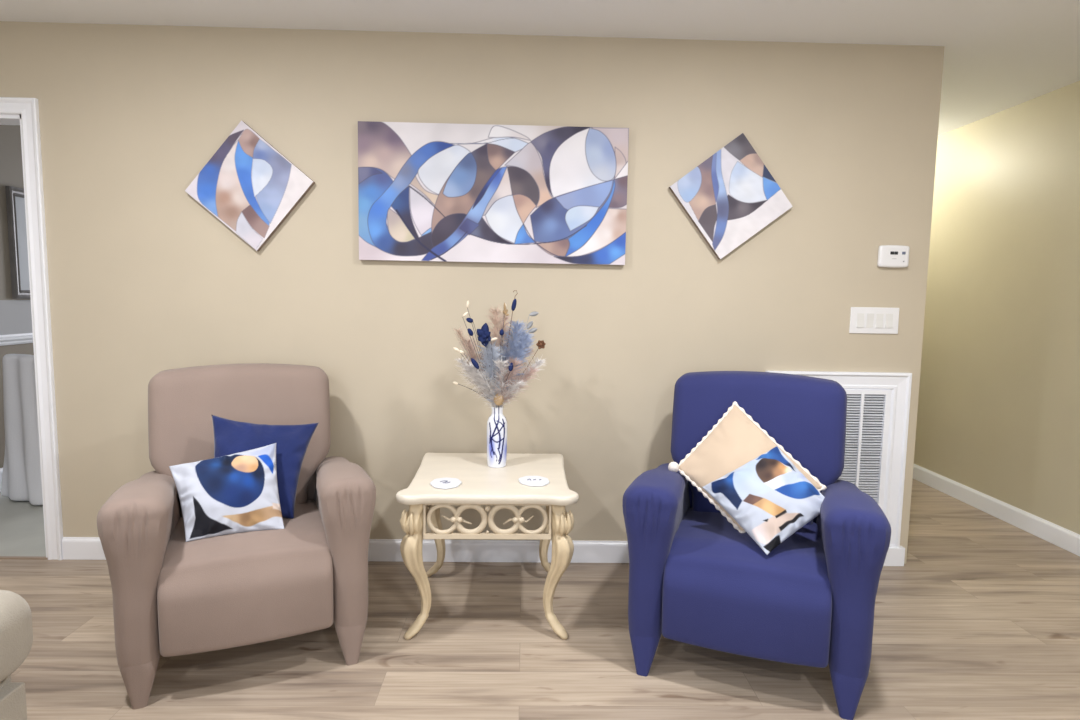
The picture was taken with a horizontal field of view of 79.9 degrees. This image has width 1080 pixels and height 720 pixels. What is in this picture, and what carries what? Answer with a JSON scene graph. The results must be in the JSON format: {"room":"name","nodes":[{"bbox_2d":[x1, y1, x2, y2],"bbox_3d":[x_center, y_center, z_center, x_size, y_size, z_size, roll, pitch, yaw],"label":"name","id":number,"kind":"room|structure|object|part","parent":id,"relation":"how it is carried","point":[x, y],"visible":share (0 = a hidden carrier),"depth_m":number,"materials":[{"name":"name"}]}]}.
{"room":"living room","nodes":[
{"label":"living room","id":0,"kind":"room"},
{"bbox_2d":[0,125,33,467],"bbox_3d":[-3.464,-0.487,4.970,0.100,2.440,3.880,1,6,-1],"label":"wall","id":1,"kind":"structure","parent":0,"point":[11,167],"depth_m":4.11,"materials":[{"name":"grey paint"}]},
{"bbox_2d":[0,468,2,491],"bbox_3d":[-3.425,0.656,5.082,0.014,0.142,3.880,1,6,-1],"label":"baseboard","id":2,"kind":"structure","parent":1,"relation":"attached to","point":[1,469],"depth_m":4.06,"materials":[{"name":"white paint"}]},
{"bbox_2d":[0,333,32,345],"bbox_3d":[-3.406,-0.215,4.997,0.024,0.066,3.880,1,6,-1],"label":"trim","id":3,"kind":"structure","parent":1,"relation":"attached to","point":[11,339],"depth_m":4.16,"materials":[{"name":"white paint"}]},
{"bbox_2d":[5,186,30,298],"bbox_3d":[-3.380,-0.776,4.400,0.030,0.710,0.580,1,6,-1],"label":"framed picture","id":4,"kind":"object","parent":1,"relation":"attached to","point":[15,200],"visible":0.32,"depth_m":4.17,"materials":[{"name":"grey metal"}]},
{"bbox_2d":[0,21,943,563],"bbox_3d":[-0.774,-0.255,3.045,5.188,2.440,0.120,1,6,-1],"label":"wall","id":5,"kind":"structure","parent":0,"point":[145,281],"depth_m":2.97,"materials":[{"name":"beige paint"}]},
{"bbox_2d":[0,556,47,558],"bbox_3d":[-2.740,0.936,3.055,0.820,0.004,0.024,1,6,-1],"label":"trim","id":6,"kind":"structure","parent":5,"relation":"attached to","point":[1,557],"depth_m":3.06,"materials":[{"name":"beige wood"}]},
{"bbox_2d":[0,97,62,559],"bbox_3d":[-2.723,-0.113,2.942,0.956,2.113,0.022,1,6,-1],"label":"trim","id":7,"kind":"structure","parent":5,"relation":"attached to","point":[28,108],"depth_m":2.94,"materials":[{"name":"white paint"}]},
{"bbox_2d":[185,120,314,250],"bbox_3d":[-1.305,-0.781,2.905,0.572,0.572,0.028,1,6,-1],"label":"painting","id":8,"kind":"object","parent":5,"relation":"attached to","point":[247,184],"visible":1,"depth_m":2.89,"materials":[{"name":"paint"}]},
{"bbox_2d":[62,537,628,562],"bbox_3d":[-0.603,0.915,3.096,3.315,0.105,0.014,1,6,-1],"label":"baseboard","id":9,"kind":"structure","parent":5,"relation":"attached to","point":[73,548],"depth_m":3.10,"materials":[{"name":"white paint"}]},
{"bbox_2d":[358,121,628,264],"bbox_3d":[-0.212,-0.752,2.934,1.217,0.616,0.028,1,6,-1],"label":"abstract painting","id":10,"kind":"object","parent":5,"relation":"attached to","point":[433,192],"visible":1,"depth_m":2.92,"materials":[{"name":"paint"}]},
{"bbox_2d":[669,133,792,259],"bbox_3d":[0.875,-0.748,2.960,0.569,0.569,0.028,1,6,-1],"label":"painting","id":11,"kind":"object","parent":5,"relation":"attached to","point":[731,196],"visible":1,"depth_m":2.95,"materials":[{"name":"paint"}]},
{"bbox_2d":[765,371,911,565],"bbox_3d":[1.419,0.527,3.096,0.718,0.945,0.033,1,6,-1],"label":"air vent","id":12,"kind":"object","parent":5,"relation":"in","point":[878,403],"visible":0.3,"depth_m":3.09,"materials":[{"name":"white paint"}]},
{"bbox_3d":[1.407,0.518,3.100,0.506,0.762,0.018,1,6,-1],"label":"frame","id":13,"kind":"part","parent":12,"relation":"part of","materials":[{"name":"white paint"}]},
{"bbox_2d":[849,307,899,333],"bbox_3d":[1.574,-0.186,3.041,0.232,0.124,0.011,1,6,-1],"label":"switch plate","id":14,"kind":"object","parent":5,"relation":"attached to","point":[863,320],"visible":1,"depth_m":3.04,"materials":[{"name":"white plastic"}]},
{"bbox_2d":[877,245,909,267],"bbox_3d":[1.649,-0.483,3.006,0.142,0.104,0.026,1,6,-1],"label":"thermostat","id":15,"kind":"object","parent":5,"relation":"attached to","point":[889,256],"visible":1,"depth_m":3.00,"materials":[{"name":"white plastic"}]},
{"bbox_2d":[0,478,1079,719],"bbox_3d":[-0.289,1.069,2.372,6.363,0.050,9.500,1,6,-1],"label":"floor","id":16,"kind":"structure","parent":0,"point":[980,620],"depth_m":2.30,"materials":[{"name":"brown wood"}]},
{"bbox_2d":[0,590,32,719],"bbox_3d":[-1.504,0.822,0.327,1.013,0.800,2.045,1,6,-1],"label":"sofa","id":17,"kind":"object","parent":16,"relation":"on","point":[16,630],"visible":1,"depth_m":1.26,"materials":[{"name":"fabric"}]},
{"bbox_3d":[-1.501,0.822,1.249,0.860,0.500,0.150,1,6,-1],"label":"armrest","id":18,"kind":"part","parent":17,"relation":"part of","materials":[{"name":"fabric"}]},
{"bbox_3d":[-1.057,0.856,1.263,0.034,0.405,0.116,1,6,-1],"label":"panel","id":19,"kind":"part","parent":17,"relation":"part of","materials":[{"name":"fabric"}]},
{"bbox_2d":[1,354,42,504],"bbox_3d":[-2.986,0.389,4.060,0.417,0.874,0.603,3,6,22],"label":"curtain","id":20,"kind":"object","parent":16,"relation":"on","point":[21,475],"visible":0.45,"depth_m":3.83,"materials":[{"name":"white fabric"}]},
{"bbox_2d":[97,363,375,709],"bbox_3d":[-1.091,0.537,2.424,0.815,0.973,0.890,-1,6,-24],"label":"armchair","id":21,"kind":"object","parent":16,"relation":"on","point":[173,596],"visible":0.87,"depth_m":2.13,"materials":[{"name":"brown fabric"}]},
{"bbox_3d":[-1.365,0.640,2.275,0.189,0.519,0.778,-1,6,-24],"label":"armrest","id":22,"kind":"part","parent":21,"relation":"part of","materials":[{"name":"beige fabric"}]},
{"bbox_3d":[-1.259,0.992,2.037,0.112,0.138,0.154,-1,6,-24],"label":"leg","id":23,"kind":"part","parent":21,"relation":"part of","materials":[{"name":"brown fabric"}]},
{"bbox_2d":[169,443,284,541],"bbox_3d":[-1.083,0.451,2.230,0.361,0.263,0.219,-1,6,-24],"label":"patterned pillow","id":24,"kind":"object","parent":21,"relation":"on","point":[237,492],"visible":1,"depth_m":2.19,"materials":[{"name":"fabric"}]},
{"bbox_3d":[-1.219,0.328,2.658,0.678,0.606,0.320,-1,6,-24],"label":"backrest","id":25,"kind":"part","parent":21,"relation":"part of","materials":[{"name":"beige fabric"}]},
{"bbox_3d":[-1.050,0.727,2.340,0.514,0.322,0.668,-1,6,-24],"label":"seat","id":26,"kind":"part","parent":21,"relation":"part of","materials":[{"name":"beige fabric"}]},
{"bbox_2d":[211,414,318,518],"bbox_3d":[-1.034,0.393,2.412,0.414,0.360,0.256,-1,6,-24],"label":"pillow","id":27,"kind":"object","parent":21,"relation":"on","point":[230,436],"visible":0.53,"depth_m":2.41,"materials":[{"name":"fabric"}]},
{"bbox_3d":[-1.215,0.664,2.715,0.550,0.380,0.090,-1,6,-24],"label":"panel","id":28,"kind":"part","parent":21,"relation":"part of","materials":[{"name":"brown fabric"}]},
{"bbox_3d":[-0.792,0.625,2.524,0.189,0.519,0.778,-1,6,-24],"label":"armrest","id":29,"kind":"part","parent":21,"relation":"part of","materials":[{"name":"beige fabric"}]},
{"bbox_3d":[-0.675,0.977,2.291,0.112,0.138,0.154,-1,6,-24],"label":"leg","id":30,"kind":"part","parent":21,"relation":"part of","materials":[{"name":"beige fabric"}]},
{"bbox_2d":[396,453,578,639],"bbox_3d":[-0.204,0.735,2.662,0.668,0.557,0.658,1,6,-2],"label":"side table","id":31,"kind":"object","parent":16,"relation":"on","point":[482,484],"visible":0.97,"depth_m":2.38,"materials":[{"name":"beige wood"}]},
{"bbox_3d":[-0.462,0.775,2.389,0.111,0.522,0.085,1,6,-2],"label":"leg","id":32,"kind":"part","parent":31,"relation":"part of","materials":[{"name":"beige wood"}]},
{"bbox_3d":[-0.478,0.725,2.900,0.111,0.522,0.085,1,6,-2],"label":"leg","id":33,"kind":"part","parent":31,"relation":"part of","materials":[{"name":"beige wood"}]},
{"bbox_2d":[430,477,461,488],"bbox_3d":[-0.356,0.468,2.450,0.116,0.011,0.127,-2,6,-27],"label":"coaster","id":34,"kind":"object","parent":31,"relation":"on","point":[441,483],"visible":1,"depth_m":2.43,"materials":[{"name":"white ceramic"}]},
{"bbox_2d":[487,406,506,467],"bbox_3d":[-0.181,0.322,2.719,0.087,0.254,0.087,1,6,-1],"label":"vase","id":35,"kind":"object","parent":31,"relation":"on","point":[497,422],"visible":0.99,"depth_m":2.69,"materials":[{"name":"ceramic"}]},
{"bbox_2d":[452,290,545,408],"bbox_3d":[-0.171,-0.009,2.684,0.408,0.560,0.223,1,6,-1],"label":"bouquet","id":36,"kind":"object","parent":35,"relation":"in","point":[499,379],"visible":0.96,"depth_m":2.66,"materials":[{"name":"dried flowers"},{"name":"dried pampas grass"},{"name":"dried leaves"}]},
{"bbox_3d":[-0.226,-0.102,2.612,0.059,0.097,0.022,1,6,4],"label":"navy flower","id":37,"kind":"part","parent":36,"relation":"part of","materials":[{"name":"blue plant"}]},
{"bbox_3d":[-0.078,0.094,2.689,0.200,0.357,0.017,1,6,0],"label":"brown flower","id":38,"kind":"part","parent":36,"relation":"part of","materials":[{"name":"brown plant"}]},
{"bbox_2d":[518,476,549,486],"bbox_3d":[-0.022,0.468,2.499,0.127,0.011,0.116,5,7,39],"label":"coaster","id":39,"kind":"object","parent":31,"relation":"on","point":[534,481],"visible":1,"depth_m":2.48,"materials":[{"name":"white ceramic"}]},
{"bbox_3d":[0.053,0.732,2.918,0.111,0.522,0.085,1,6,-2],"label":"leg","id":40,"kind":"part","parent":31,"relation":"part of","materials":[{"name":"beige wood"}]},
{"bbox_3d":[0.069,0.782,2.407,0.111,0.522,0.085,1,6,-2],"label":"leg","id":41,"kind":"part","parent":31,"relation":"part of","materials":[{"name":"beige wood"}]},
{"bbox_2d":[622,371,890,719],"bbox_3d":[0.787,0.569,2.418,0.815,0.973,0.890,3,6,19],"label":"armchair","id":42,"kind":"object","parent":16,"relation":"on","point":[695,579],"visible":0.89,"depth_m":2.11,"materials":[{"name":"blue fabric"}]},
{"bbox_3d":[0.370,0.998,2.255,0.112,0.138,0.154,3,6,19],"label":"leg","id":43,"kind":"part","parent":42,"relation":"part of","materials":[{"name":"blue fabric"}]},
{"bbox_3d":[0.480,0.648,2.496,0.189,0.519,0.778,3,6,19],"label":"armrest","id":44,"kind":"part","parent":42,"relation":"part of","materials":[{"name":"blue fabric"}]},
{"bbox_3d":[0.748,0.757,2.331,0.514,0.322,0.668,3,6,19],"label":"seat","id":45,"kind":"part","parent":42,"relation":"part of","materials":[{"name":"blue fabric"}]},
{"bbox_2d":[668,401,826,532],"bbox_3d":[0.751,0.394,2.372,0.308,0.424,0.480,-4,7,-39],"label":"pillow","id":46,"kind":"object","parent":42,"relation":"on","point":[736,439],"visible":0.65,"depth_m":2.42,"materials":[{"name":"fabric"}]},
{"bbox_3d":[0.887,0.699,2.716,0.550,0.380,0.090,3,6,19],"label":"panel","id":47,"kind":"part","parent":42,"relation":"part of","materials":[{"name":"blue fabric"}]},
{"bbox_3d":[0.887,0.362,2.667,0.678,0.606,0.320,3,6,19],"label":"backrest","id":48,"kind":"part","parent":42,"relation":"part of","materials":[{"name":"blue fabric"}]},
{"bbox_2d":[702,446,824,554],"bbox_3d":[0.772,0.465,2.208,0.275,0.288,0.324,-2,6,-28],"label":"patterned pillow","id":49,"kind":"object","parent":42,"relation":"on","point":[767,496],"visible":0.98,"depth_m":2.16,"materials":[{"name":"fabric"}]},
{"bbox_3d":[0.970,1.028,2.043,0.112,0.138,0.154,3,6,19],"label":"leg","id":50,"kind":"part","parent":42,"relation":"part of","materials":[{"name":"blue fabric"}]},
{"bbox_3d":[1.068,0.678,2.288,0.189,0.519,0.778,3,6,19],"label":"armrest","id":51,"kind":"part","parent":42,"relation":"part of","materials":[{"name":"blue fabric"}]},
{"bbox_2d":[0,0,1079,135],"bbox_3d":[-0.247,-1.433,2.128,6.363,0.100,9.500,1,6,-1],"label":"ceiling","id":52,"kind":"structure","parent":0,"point":[1000,55],"depth_m":2.73,"materials":[{"name":"white paint"}]},
{"bbox_2d":[914,81,1079,533],"bbox_3d":[2.862,-0.126,2.329,0.100,2.440,9.500,1,6,-1],"label":"wall","id":53,"kind":"structure","parent":0,"point":[998,413],"depth_m":3.82,"materials":[{"name":"paint"}]},
{"bbox_2d":[913,464,1079,555],"bbox_3d":[2.785,1.034,2.441,0.014,0.105,9.500,1,6,-1],"label":"baseboard","id":54,"kind":"structure","parent":53,"relation":"attached to","point":[1057,535],"depth_m":3.82,"materials":[{"name":"white paint"}]}
]}

